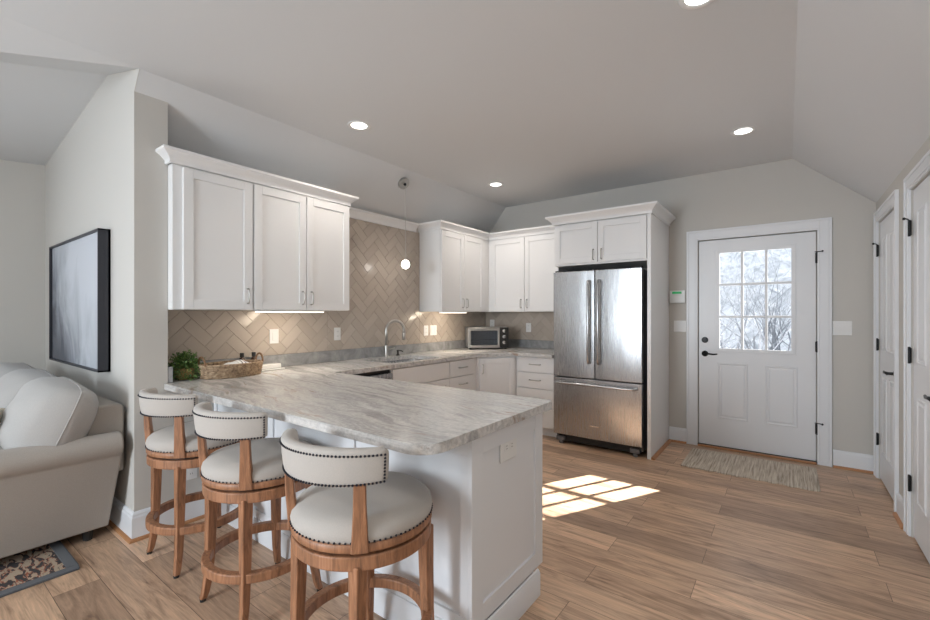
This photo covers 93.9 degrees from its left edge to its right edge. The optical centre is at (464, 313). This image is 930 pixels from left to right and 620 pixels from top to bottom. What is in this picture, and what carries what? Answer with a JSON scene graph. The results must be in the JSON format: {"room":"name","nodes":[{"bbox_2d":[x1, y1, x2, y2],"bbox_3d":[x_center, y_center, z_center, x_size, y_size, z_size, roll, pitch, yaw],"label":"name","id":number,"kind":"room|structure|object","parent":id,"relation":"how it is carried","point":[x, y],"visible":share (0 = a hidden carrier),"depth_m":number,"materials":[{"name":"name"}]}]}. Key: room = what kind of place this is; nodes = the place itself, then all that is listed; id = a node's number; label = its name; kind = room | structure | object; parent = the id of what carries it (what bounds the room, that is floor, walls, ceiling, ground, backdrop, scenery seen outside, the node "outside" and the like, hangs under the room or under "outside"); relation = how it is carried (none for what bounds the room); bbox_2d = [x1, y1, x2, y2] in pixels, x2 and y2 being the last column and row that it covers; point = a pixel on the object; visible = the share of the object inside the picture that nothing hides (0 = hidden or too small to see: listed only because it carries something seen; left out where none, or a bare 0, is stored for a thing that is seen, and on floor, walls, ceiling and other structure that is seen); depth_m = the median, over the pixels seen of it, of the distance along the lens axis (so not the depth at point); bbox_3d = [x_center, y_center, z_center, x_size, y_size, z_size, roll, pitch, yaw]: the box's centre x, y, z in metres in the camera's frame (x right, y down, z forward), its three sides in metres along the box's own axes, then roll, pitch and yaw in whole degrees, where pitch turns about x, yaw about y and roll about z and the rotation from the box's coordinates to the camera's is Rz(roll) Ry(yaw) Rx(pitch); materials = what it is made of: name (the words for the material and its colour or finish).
{"room":"kitchen","nodes":[
{"label":"kitchen","id":0,"kind":"room"},
{"bbox_2d":[0,160,44,369],"bbox_3d":[-5.084,-0.150,2.404,0.120,3.000,4.203,0,0,37],"label":"wall","id":1,"kind":"structure","parent":0,"point":[22,185],"depth_m":3.86,"materials":[{"name":"grey paint"}]},
{"bbox_2d":[45,69,213,511],"bbox_3d":[-2.779,-0.150,3.467,2.515,3.000,0.452,0,0,37],"label":"wall partition","id":2,"kind":"structure","parent":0,"point":[107,172],"depth_m":2.71,"materials":[{"name":"grey paint"}]},
{"bbox_2d":[49,228,109,372],"bbox_3d":[-2.890,-0.088,3.225,1.355,0.933,0.065,0,0,37],"label":"framed painting","id":3,"kind":"object","parent":2,"relation":"attached to","point":[79,266],"visible":1,"depth_m":3.09,"materials":[{"name":"grey"}]},
{"bbox_2d":[110,497,204,538],"bbox_3d":[-2.773,1.265,3.451,2.344,0.170,0.465,0,0,37],"label":"baseboard","id":4,"kind":"structure","parent":2,"relation":"attached to","point":[132,523],"depth_m":2.69,"materials":[{"name":"white paint"}]},
{"bbox_2d":[108,514,204,543],"bbox_3d":[-2.771,1.341,3.440,2.360,0.019,0.481,0,0,37],"label":"trim","id":5,"kind":"structure","parent":4,"relation":"attached to","point":[111,524],"depth_m":2.66,"materials":[{"name":"brown wood"}]},
{"bbox_2d":[186,468,196,479],"bbox_3d":[-1.787,1.020,2.832,0.009,0.117,0.072,0,0,37],"label":"outlet","id":6,"kind":"object","parent":2,"relation":"attached to","point":[191,473],"visible":0.52,"depth_m":2.83,"materials":[{"name":"white plastic"}]},
{"bbox_2d":[168,163,483,359],"bbox_3d":[-0.953,-0.150,4.472,0.120,3.000,3.992,0,0,37],"label":"wall","id":7,"kind":"structure","parent":0,"point":[169,163],"depth_m":4.21,"materials":[{"name":"grey paint"}]},
{"bbox_2d":[168,163,251,309],"bbox_3d":[-1.767,-0.481,2.966,0.363,0.907,0.498,0,0,37],"label":"upper cabinet","id":8,"kind":"object","parent":7,"relation":"attached to","point":[210,214],"visible":0.96,"depth_m":2.85,"materials":[{"name":"white paint"}]},
{"bbox_2d":[252,183,348,310],"bbox_3d":[-1.366,-0.481,3.507,0.363,0.907,0.845,0,0,37],"label":"upper cabinet","id":9,"kind":"object","parent":7,"relation":"attached to","point":[300,243],"visible":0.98,"depth_m":3.37,"materials":[{"name":"white paint"}]},
{"bbox_2d":[156,144,418,231],"bbox_3d":[-1.182,-0.970,3.748,0.373,0.094,2.588,0,0,37],"label":"crown molding","id":10,"kind":"structure","parent":9,"relation":"attached to","point":[170,154],"depth_m":3.17,"materials":[{"name":"white paint"}]},
{"bbox_2d":[254,310,323,312],"bbox_3d":[-1.357,-0.020,3.391,0.070,0.016,0.550,0,0,37],"label":"light","id":11,"kind":"object","parent":9,"relation":"attached to","point":[254,310],"visible":0.9,"depth_m":3.31,"materials":[{"name":"white plastic"}]},
{"bbox_2d":[168,218,484,362],"bbox_3d":[-0.888,-0.293,4.451,0.008,1.256,3.928,0,0,37],"label":"tile backsplash","id":12,"kind":"structure","parent":7,"relation":"attached to","point":[381,292],"depth_m":4.23,"materials":[{"name":"beige tile"}]},
{"bbox_2d":[269,329,278,343],"bbox_3d":[-1.556,0.182,3.538,0.009,0.117,0.078,0,0,37],"label":"light switch","id":13,"kind":"object","parent":12,"relation":"attached to","point":[273,333],"visible":1,"depth_m":3.53,"materials":[{"name":"white plastic"}]},
{"bbox_2d":[334,328,340,339],"bbox_3d":[-1.186,0.185,4.037,0.009,0.117,0.072,0,0,37],"label":"outlet","id":14,"kind":"object","parent":12,"relation":"attached to","point":[337,331],"visible":1,"depth_m":4.03,"materials":[{"name":"white plastic"}]},
{"bbox_2d":[424,325,427,335],"bbox_3d":[-0.451,0.192,5.028,0.009,0.117,0.072,0,0,37],"label":"outlet","id":15,"kind":"object","parent":12,"relation":"attached to","point":[425,327],"visible":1,"depth_m":5.03,"materials":[{"name":"white plastic"}]},
{"bbox_2d":[430,325,436,334],"bbox_3d":[-0.373,0.192,5.133,0.009,0.117,0.118,0,0,37],"label":"light switch","id":16,"kind":"object","parent":12,"relation":"attached to","point":[433,328],"visible":1,"depth_m":5.13,"materials":[{"name":"white plastic"}]},
{"bbox_2d":[419,229,488,311],"bbox_3d":[0.028,-0.481,5.385,0.363,0.907,1.353,0,0,37],"label":"upper cabinet","id":17,"kind":"object","parent":7,"relation":"attached to","point":[453,267],"visible":0.98,"depth_m":4.94,"materials":[{"name":"white paint"}]},
{"bbox_2d":[439,311,466,312],"bbox_3d":[-0.135,-0.020,5.037,0.070,0.016,0.430,0,0,37],"label":"light","id":18,"kind":"object","parent":17,"relation":"attached to","point":[442,311],"visible":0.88,"depth_m":4.96,"materials":[{"name":"white plastic"}]},
{"bbox_2d":[417,220,554,240],"bbox_3d":[0.283,-0.976,4.913,1.339,0.082,1.023,0,0,37],"label":"crown molding","id":19,"kind":"structure","parent":17,"relation":"attached to","point":[438,224],"depth_m":5.09,"materials":[{"name":"white paint"}]},
{"bbox_2d":[0,0,929,232],"bbox_3d":[-1.393,-1.252,2.167,6.090,0.676,8.220,0,0,37],"label":"ceiling","id":20,"kind":"structure","parent":0,"point":[544,100],"depth_m":2.66,"materials":[{"name":"white paint"}]},
{"bbox_2d":[347,120,370,130],"bbox_3d":[-0.806,-1.438,3.301,0.172,0.017,0.172,0,0,37],"label":"recessed light","id":21,"kind":"object","parent":20,"relation":"in","point":[355,124],"visible":0.99,"depth_m":3.30,"materials":[{"name":"white plastic"}]},
{"bbox_2d":[351,122,366,128],"bbox_3d":[-0.806,-1.434,3.301,0.119,0.002,0.119,0,0,-3],"label":"diffuser","id":22,"kind":"object","parent":21,"relation":"attached to","point":[354,125],"depth_m":3.30,"materials":[{"name":"white"}]},
{"bbox_2d":[398,177,410,269],"bbox_3d":[-0.609,-0.912,4.380,0.126,0.928,0.120,0,0,37],"label":"pendant light","id":23,"kind":"object","parent":20,"relation":"hanging from","point":[403,183],"visible":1,"depth_m":4.37,"materials":[{"name":"silver metal"}]},
{"bbox_2d":[488,182,502,186],"bbox_3d":[0.340,-1.438,4.803,0.172,0.017,0.172,0,0,37],"label":"recessed light","id":24,"kind":"object","parent":20,"relation":"in","point":[492,184],"visible":0.98,"depth_m":4.80,"materials":[{"name":"white plastic"}]},
{"bbox_2d":[678,0,713,9],"bbox_3d":[1.056,-1.438,1.956,0.172,0.017,0.172,0,0,37],"label":"recessed light","id":25,"kind":"object","parent":20,"relation":"in","point":[686,4],"visible":1,"depth_m":2.00,"materials":[{"name":"white plastic"}]},
{"bbox_2d":[685,0,707,4],"bbox_3d":[1.056,-1.434,1.956,0.119,0.002,0.119,0,0,-3],"label":"diffuser","id":26,"kind":"object","parent":25,"relation":"attached to","point":[687,2],"depth_m":2.00,"materials":[{"name":"white"}]},
{"bbox_2d":[730,126,755,135],"bbox_3d":[2.179,-1.438,3.401,0.172,0.017,0.172,0,0,37],"label":"recessed light","id":27,"kind":"object","parent":20,"relation":"in","point":[741,131],"visible":1,"depth_m":3.40,"materials":[{"name":"white plastic"}]},
{"bbox_2d":[734,128,751,133],"bbox_3d":[2.179,-1.434,3.401,0.119,0.002,0.119,0,0,-14],"label":"diffuser","id":28,"kind":"object","parent":27,"relation":"attached to","point":[739,130],"depth_m":3.40,"materials":[{"name":"white"}]},
{"bbox_2d":[0,435,929,619],"bbox_3d":[-1.188,1.400,1.965,7.060,0.100,8.540,0,0,37],"label":"floor","id":29,"kind":"structure","parent":0,"point":[625,536],"depth_m":2.38,"materials":[{"name":"brown wood"}]},
{"bbox_2d":[0,540,79,597],"bbox_3d":[-3.618,1.344,2.049,2.253,0.012,2.288,0,0,37],"label":"area rug","id":30,"kind":"object","parent":29,"relation":"on","point":[20,571],"visible":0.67,"depth_m":2.30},
{"bbox_2d":[0,395,123,558],"bbox_3d":[-3.193,0.945,2.846,2.279,0.810,1.003,0,0,37],"label":"sofa","id":31,"kind":"object","parent":29,"relation":"on","point":[49,494],"visible":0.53,"depth_m":2.39,"materials":[{"name":"beige fabric"}]},
{"bbox_2d":[0,408,4,421],"bbox_3d":[-2.752,0.725,2.440,0.218,0.376,0.412,0,0,-31],"label":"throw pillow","id":32,"kind":"object","parent":31,"relation":"on","point":[1,409],"visible":0.16,"depth_m":2.50,"materials":[{"name":"beige fabric"}]},
{"bbox_2d":[0,362,34,377],"bbox_3d":[-3.508,0.618,3.328,0.668,0.475,0.409,0,0,37],"label":"sofa cushion","id":33,"kind":"object","parent":31,"relation":"on","point":[5,368],"visible":0.23,"depth_m":3.27,"materials":[{"name":"fabric"}]},
{"bbox_2d":[0,369,56,407],"bbox_3d":[-2.974,0.618,2.932,0.668,0.475,0.408,0,0,37],"label":"sofa cushion","id":34,"kind":"object","parent":31,"relation":"on","point":[11,382],"visible":0.23,"depth_m":2.79,"materials":[{"name":"fabric"}]},
{"bbox_2d":[0,376,98,449],"bbox_3d":[-2.442,0.618,2.541,0.668,0.475,0.403,0,0,37],"label":"sofa cushion","id":35,"kind":"object","parent":31,"relation":"on","point":[45,411],"visible":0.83,"depth_m":2.36,"materials":[{"name":"fabric"}]},
{"bbox_2d":[138,387,239,578],"bbox_3d":[-1.527,0.881,2.473,0.527,0.938,0.557,0,0,37],"label":"counter stool","id":36,"kind":"object","parent":29,"relation":"on","point":[174,447],"visible":0.77,"depth_m":2.25,"materials":[{"name":"brown wood"}]},
{"bbox_2d":[192,402,322,619],"bbox_3d":[-0.981,0.881,2.067,0.527,0.938,0.557,0,0,37],"label":"counter stool","id":37,"kind":"object","parent":29,"relation":"on","point":[247,472],"visible":0.77,"depth_m":1.86,"materials":[{"name":"brown wood"}]},
{"bbox_2d":[279,428,433,619],"bbox_3d":[-0.381,0.881,1.583,0.527,0.938,0.557,0,0,37],"label":"counter stool","id":38,"kind":"object","parent":29,"relation":"on","point":[357,516],"visible":1,"depth_m":1.40,"materials":[{"name":"white leather"}]},
{"bbox_2d":[353,369,392,379],"bbox_3d":[-0.998,0.906,3.652,0.585,0.848,0.598,0,0,37],"label":"dishwasher","id":39,"kind":"object","parent":29,"relation":"on","point":[384,374],"visible":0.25,"depth_m":3.65,"materials":[{"name":"black"}]},
{"bbox_2d":[214,403,541,619],"bbox_3d":[-0.661,0.913,2.530,2.174,0.874,0.613,0,0,37],"label":"base cabinet","id":40,"kind":"object","parent":29,"relation":"on","point":[486,518],"visible":0.41,"depth_m":1.84,"materials":[{"name":"white paint"}]},
{"bbox_2d":[164,339,553,454],"bbox_3d":[0.079,0.404,3.724,2.426,0.138,3.959,0,0,37],"label":"countertop","id":41,"kind":"structure","parent":40,"relation":"on","point":[320,391],"depth_m":2.29,"materials":[{"name":"grey stone"}]},
{"bbox_2d":[175,368,194,379],"bbox_3d":[-1.866,0.396,2.897,0.124,0.077,0.124,0,0,37],"label":"pot","id":42,"kind":"object","parent":41,"relation":"on","point":[178,374],"depth_m":2.85,"materials":[{"name":"green wicker"}]},
{"bbox_2d":[168,349,206,380],"bbox_3d":[-1.848,0.355,2.911,0.243,0.245,0.248,0,0,37],"label":"potted herb","id":43,"kind":"object","parent":41,"relation":"on","point":[184,369],"visible":0.94,"depth_m":2.86,"materials":[{"name":"green plant"}]},
{"bbox_2d":[197,352,263,379],"bbox_3d":[-1.639,0.359,3.053,0.272,0.153,0.432,0,0,39],"label":"wicker basket","id":44,"kind":"object","parent":41,"relation":"on","point":[211,370],"visible":0.96,"depth_m":2.94,"materials":[{"name":"brown wicker"}]},
{"bbox_2d":[223,360,249,364],"bbox_3d":[-1.621,0.363,3.077,0.171,0.075,0.230,0,0,37],"label":"dish towel","id":45,"kind":"object","parent":44,"relation":"in","point":[236,361],"visible":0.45,"depth_m":3.05,"materials":[{"name":"white fabric"}]},
{"bbox_2d":[239,353,244,359],"bbox_3d":[-1.686,0.364,3.280,0.048,0.140,0.048,0,0,37],"label":"bottle","id":46,"kind":"object","parent":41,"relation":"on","point":[241,354],"visible":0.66,"depth_m":3.27,"materials":[{"name":"brown glass"}]},
{"bbox_2d":[250,352,256,359],"bbox_3d":[-1.632,0.364,3.352,0.048,0.140,0.048,0,0,37],"label":"bottle","id":47,"kind":"object","parent":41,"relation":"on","point":[253,353],"visible":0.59,"depth_m":3.34,"materials":[{"name":"brown glass"}]},
{"bbox_2d":[261,363,284,371],"bbox_3d":[-1.526,0.411,3.373,0.110,0.046,0.210,0,0,37],"label":"butter dish","id":48,"kind":"object","parent":41,"relation":"on","point":[270,366],"visible":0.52,"depth_m":3.36,"materials":[{"name":"white ceramic"}]},
{"bbox_2d":[384,319,405,356],"bbox_3d":[-0.724,0.245,4.476,0.236,0.379,0.054,0,0,-30],"label":"faucet","id":49,"kind":"object","parent":41,"relation":"on","point":[394,320],"visible":1,"depth_m":4.43,"materials":[{"name":"silver metal"}]},
{"bbox_2d":[385,359,421,362],"bbox_3d":[-0.602,0.562,4.232,0.435,0.176,0.721,0,0,37],"label":"sink","id":50,"kind":"object","parent":41,"relation":"in","point":[402,360],"visible":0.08,"depth_m":4.50,"materials":[{"name":"silver metal"}]},
{"bbox_2d":[465,327,508,348],"bbox_3d":[0.274,0.299,5.458,0.504,0.272,0.307,0,0,-8],"label":"toaster oven","id":51,"kind":"object","parent":41,"relation":"on","point":[475,337],"visible":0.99,"depth_m":5.38,"materials":[{"name":"silver metal"}]},
{"bbox_2d":[500,438,516,463],"bbox_3d":[0.189,0.573,1.883,0.009,0.118,0.135,0,0,37],"label":"outlet","id":52,"kind":"object","parent":40,"relation":"attached to","point":[508,450],"visible":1,"depth_m":1.88,"materials":[{"name":"white plastic"}]},
{"bbox_2d":[390,361,449,386],"bbox_3d":[-0.624,0.913,4.248,0.655,0.874,0.790,0,0,37],"label":"base cabinet","id":53,"kind":"object","parent":29,"relation":"on","point":[437,374],"visible":0.18,"depth_m":4.11,"materials":[{"name":"white paint"}]},
{"bbox_2d":[448,357,475,389],"bbox_3d":[-0.241,0.913,4.765,0.655,0.874,0.493,0,0,37],"label":"base cabinet","id":54,"kind":"object","parent":29,"relation":"on","point":[462,372],"visible":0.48,"depth_m":4.58,"materials":[{"name":"white paint"}]},
{"bbox_2d":[476,356,516,395],"bbox_3d":[0.318,0.913,5.333,0.875,0.874,1.075,0,0,37],"label":"base cabinet","id":55,"kind":"object","parent":29,"relation":"on","point":[496,374],"visible":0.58,"depth_m":4.88,"materials":[{"name":"white paint"}]},
{"bbox_2d":[517,356,556,436],"bbox_3d":[0.966,0.913,5.070,0.477,0.874,0.725,0,0,37],"label":"base cabinet","id":56,"kind":"object","parent":29,"relation":"on","point":[535,375],"visible":0.47,"depth_m":4.78,"materials":[{"name":"white paint"}]},
{"bbox_2d":[554,266,646,456],"bbox_3d":[1.493,0.450,4.575,0.890,1.800,0.832,0,0,37],"label":"refrigerator","id":57,"kind":"object","parent":29,"relation":"on","point":[600,316],"visible":0.99,"depth_m":4.25,"materials":[{"name":"grey metal"}]},
{"bbox_2d":[545,201,675,459],"bbox_3d":[1.537,0.162,4.591,1.110,2.375,0.829,0,0,37],"label":"tall cabinet","id":58,"kind":"object","parent":29,"relation":"on","point":[638,240],"visible":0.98,"depth_m":4.28,"materials":[{"name":"white paint"}]},
{"bbox_2d":[651,439,671,459],"bbox_3d":[1.955,1.341,4.306,0.032,0.019,0.728,0,0,37],"label":"trim","id":59,"kind":"structure","parent":58,"relation":"attached to","point":[668,441],"depth_m":4.26,"materials":[{"name":"brown wood"}]},
{"bbox_2d":[681,448,820,491],"bbox_3d":[2.482,1.344,3.812,0.965,0.012,0.628,0,0,37],"label":"door mat","id":60,"kind":"object","parent":29,"relation":"on","point":[790,475],"visible":1,"depth_m":3.76,"materials":[{"name":"fabric"}]},
{"bbox_2d":[485,159,875,466],"bbox_3d":[1.400,-0.150,5.286,6.860,3.000,0.120,0,0,37],"label":"wall","id":61,"kind":"structure","parent":0,"point":[787,190],"depth_m":4.05,"materials":[{"name":"grey paint"}]},
{"bbox_2d":[486,312,553,340],"bbox_3d":[0.834,0.154,5.626,1.356,0.362,0.008,0,0,37],"label":"tile backsplash","id":62,"kind":"structure","parent":61,"relation":"attached to","point":[542,323],"depth_m":5.66,"materials":[{"name":"beige tile"}]},
{"bbox_2d":[526,323,530,331],"bbox_3d":[0.823,0.175,5.625,0.072,0.117,0.009,0,0,37],"label":"outlet","id":63,"kind":"object","parent":62,"relation":"attached to","point":[528,325],"visible":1,"depth_m":5.62,"materials":[{"name":"white plastic"}]},
{"bbox_2d":[489,233,556,311],"bbox_3d":[0.825,-0.481,5.360,1.054,0.907,0.443,0,0,37],"label":"upper cabinet","id":64,"kind":"object","parent":61,"relation":"attached to","point":[522,270],"visible":0.77,"depth_m":5.23,"materials":[{"name":"white paint"}]},
{"bbox_2d":[669,426,685,441],"bbox_3d":[2.244,1.274,4.577,0.166,0.153,0.014,0,0,37],"label":"baseboard","id":65,"kind":"structure","parent":61,"relation":"attached to","point":[675,433],"depth_m":4.57,"materials":[{"name":"white paint"}]},
{"bbox_2d":[670,290,684,302],"bbox_3d":[2.238,-0.181,4.571,0.148,0.133,0.031,0,0,37],"label":"alarm keypad","id":66,"kind":"object","parent":61,"relation":"attached to","point":[677,296],"visible":1,"depth_m":4.56,"materials":[{"name":"white plastic"}]},
{"bbox_2d":[669,439,685,443],"bbox_3d":[2.239,1.341,4.570,0.166,0.019,0.032,0,0,37],"label":"trim","id":67,"kind":"structure","parent":61,"relation":"attached to","point":[677,441],"depth_m":4.55,"materials":[{"name":"brown wood"}]},
{"bbox_2d":[674,321,685,331],"bbox_3d":[2.261,0.128,4.567,0.118,0.117,0.009,0,0,37],"label":"light switch","id":68,"kind":"object","parent":61,"relation":"attached to","point":[679,326],"visible":1,"depth_m":4.57,"materials":[{"name":"white plastic"}]},
{"bbox_2d":[698,444,816,464],"bbox_3d":[2.772,1.341,4.173,0.950,0.018,0.027,0,0,37],"label":"trim","id":69,"kind":"structure","parent":61,"relation":"attached to","point":[703,445],"depth_m":4.13,"materials":[{"name":"brown wood"}]},
{"bbox_2d":[686,217,831,466],"bbox_3d":[2.776,0.247,4.178,1.160,2.205,0.022,0,0,37],"label":"trim","id":70,"kind":"structure","parent":61,"relation":"attached to","point":[823,226],"depth_m":3.97,"materials":[{"name":"white paint"}]},
{"bbox_2d":[698,231,823,461],"bbox_3d":[2.816,0.302,4.210,1.016,2.096,0.162,0,0,37],"label":"door","id":71,"kind":"structure","parent":61,"relation":"in","point":[751,400],"depth_m":4.15,"materials":[{"name":"white paint"}]},
{"bbox_2d":[716,244,795,354],"bbox_3d":[2.804,-0.134,4.210,0.644,1.022,0.044,0,0,37],"label":"window grille","id":72,"kind":"object","parent":71,"relation":"attached to","point":[755,247],"depth_m":4.18,"materials":[{"name":"white paint"}]},
{"bbox_2d":[832,321,851,335],"bbox_3d":[3.300,0.125,3.797,0.130,0.125,0.009,0,0,37],"label":"light switch","id":73,"kind":"object","parent":61,"relation":"attached to","point":[838,327],"visible":1,"depth_m":3.79,"materials":[{"name":"white plastic"}]},
{"bbox_2d":[833,449,872,470],"bbox_3d":[3.361,1.274,3.748,0.278,0.153,0.014,0,0,37],"label":"baseboard","id":74,"kind":"structure","parent":61,"relation":"attached to","point":[840,458],"depth_m":3.75,"materials":[{"name":"white paint"}]},
{"bbox_2d":[833,465,872,473],"bbox_3d":[3.356,1.341,3.741,0.278,0.019,0.032,0,0,37],"label":"trim","id":75,"kind":"structure","parent":61,"relation":"attached to","point":[834,466],"depth_m":3.74,"materials":[{"name":"brown wood"}]},
{"bbox_2d":[876,136,929,536],"bbox_3d":[1.269,-0.150,0.192,0.600,3.000,8.220,0,0,37],"label":"wall","id":76,"kind":"structure","parent":0,"point":[897,183],"depth_m":2.85,"materials":[{"name":"grey paint"}]},
{"bbox_2d":[872,210,893,500],"bbox_3d":[3.185,0.296,3.283,0.096,2.084,0.720,0,0,37],"label":"door","id":77,"kind":"structure","parent":76,"relation":"in","point":[887,225],"depth_m":3.29,"materials":[{"name":"white paint"}]},
{"bbox_2d":[873,189,898,511],"bbox_3d":[3.173,0.255,3.280,0.022,2.190,0.890,0,0,37],"label":"trim","id":78,"kind":"structure","parent":76,"relation":"attached to","point":[892,201],"depth_m":3.10,"materials":[{"name":"white paint"}]},
{"bbox_2d":[893,512,902,529],"bbox_3d":[2.824,1.341,2.817,0.032,0.019,0.260,0,0,37],"label":"trim","id":79,"kind":"structure","parent":76,"relation":"attached to","point":[895,514],"depth_m":2.81,"materials":[{"name":"brown wood"}]},
{"bbox_2d":[896,492,902,522],"bbox_3d":[2.831,1.274,2.812,0.014,0.153,0.260,0,0,37],"label":"baseboard","id":80,"kind":"structure","parent":76,"relation":"attached to","point":[899,500],"depth_m":2.84,"materials":[{"name":"white paint"}]},
{"bbox_2d":[902,175,929,563],"bbox_3d":[2.491,0.296,2.347,0.096,2.084,0.730,0,0,37],"label":"door","id":81,"kind":"structure","parent":76,"relation":"in","point":[921,193],"depth_m":2.46,"materials":[{"name":"white paint"}]},
{"bbox_2d":[903,149,929,535],"bbox_3d":[2.479,0.255,2.345,0.022,2.190,0.900,0,0,37],"label":"trim","id":82,"kind":"structure","parent":76,"relation":"attached to","point":[922,167],"depth_m":2.65,"materials":[{"name":"white paint"}]},
{"label":"outside","id":83,"kind":"structure","parent":0,"visible":0},
{"bbox_3d":[9.283,1.750,12.513,28.000,0.200,20.840,0,0,37],"label":"ground","id":84,"kind":"structure","parent":83,"visible":0},
{"bbox_2d":[720,254,787,348],"bbox_3d":[4.058,-0.667,8.866,4.487,4.667,3.569,0,0,-41],"label":"bare tree","id":85,"kind":"object","parent":84,"relation":"on","point":[721,297],"visible":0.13,"depth_m":8.38,"materials":[{"name":"grey plant"}]},
{"bbox_2d":[720,248,790,350],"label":"door window","id":86,"kind":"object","parent":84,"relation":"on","point":[729,259],"visible":0.18,"depth_m":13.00,"materials":[{"name":"clear glass"}]},
{"bbox_2d":[720,251,790,349],"bbox_3d":[3.931,-0.587,7.849,2.900,4.502,4.918,0,0,-12],"label":"bare tree","id":87,"kind":"object","parent":84,"relation":"on","point":[745,299],"visible":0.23,"depth_m":6.91,"materials":[{"name":"grey plant"}]},
{"bbox_2d":[720,249,790,350],"bbox_3d":[5.801,-0.346,8.144,2.754,4.021,6.026,0,0,5],"label":"bare tree","id":88,"kind":"object","parent":84,"relation":"on","point":[758,324],"visible":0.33,"depth_m":8.68,"materials":[{"name":"grey plant"}]},
{"bbox_2d":[724,251,790,350],"bbox_3d":[7.572,-0.515,10.281,3.315,4.357,3.579,0,0,9],"label":"bare tree","id":89,"kind":"object","parent":84,"relation":"on","point":[779,332],"visible":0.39,"depth_m":10.30,"materials":[{"name":"grey plant"}]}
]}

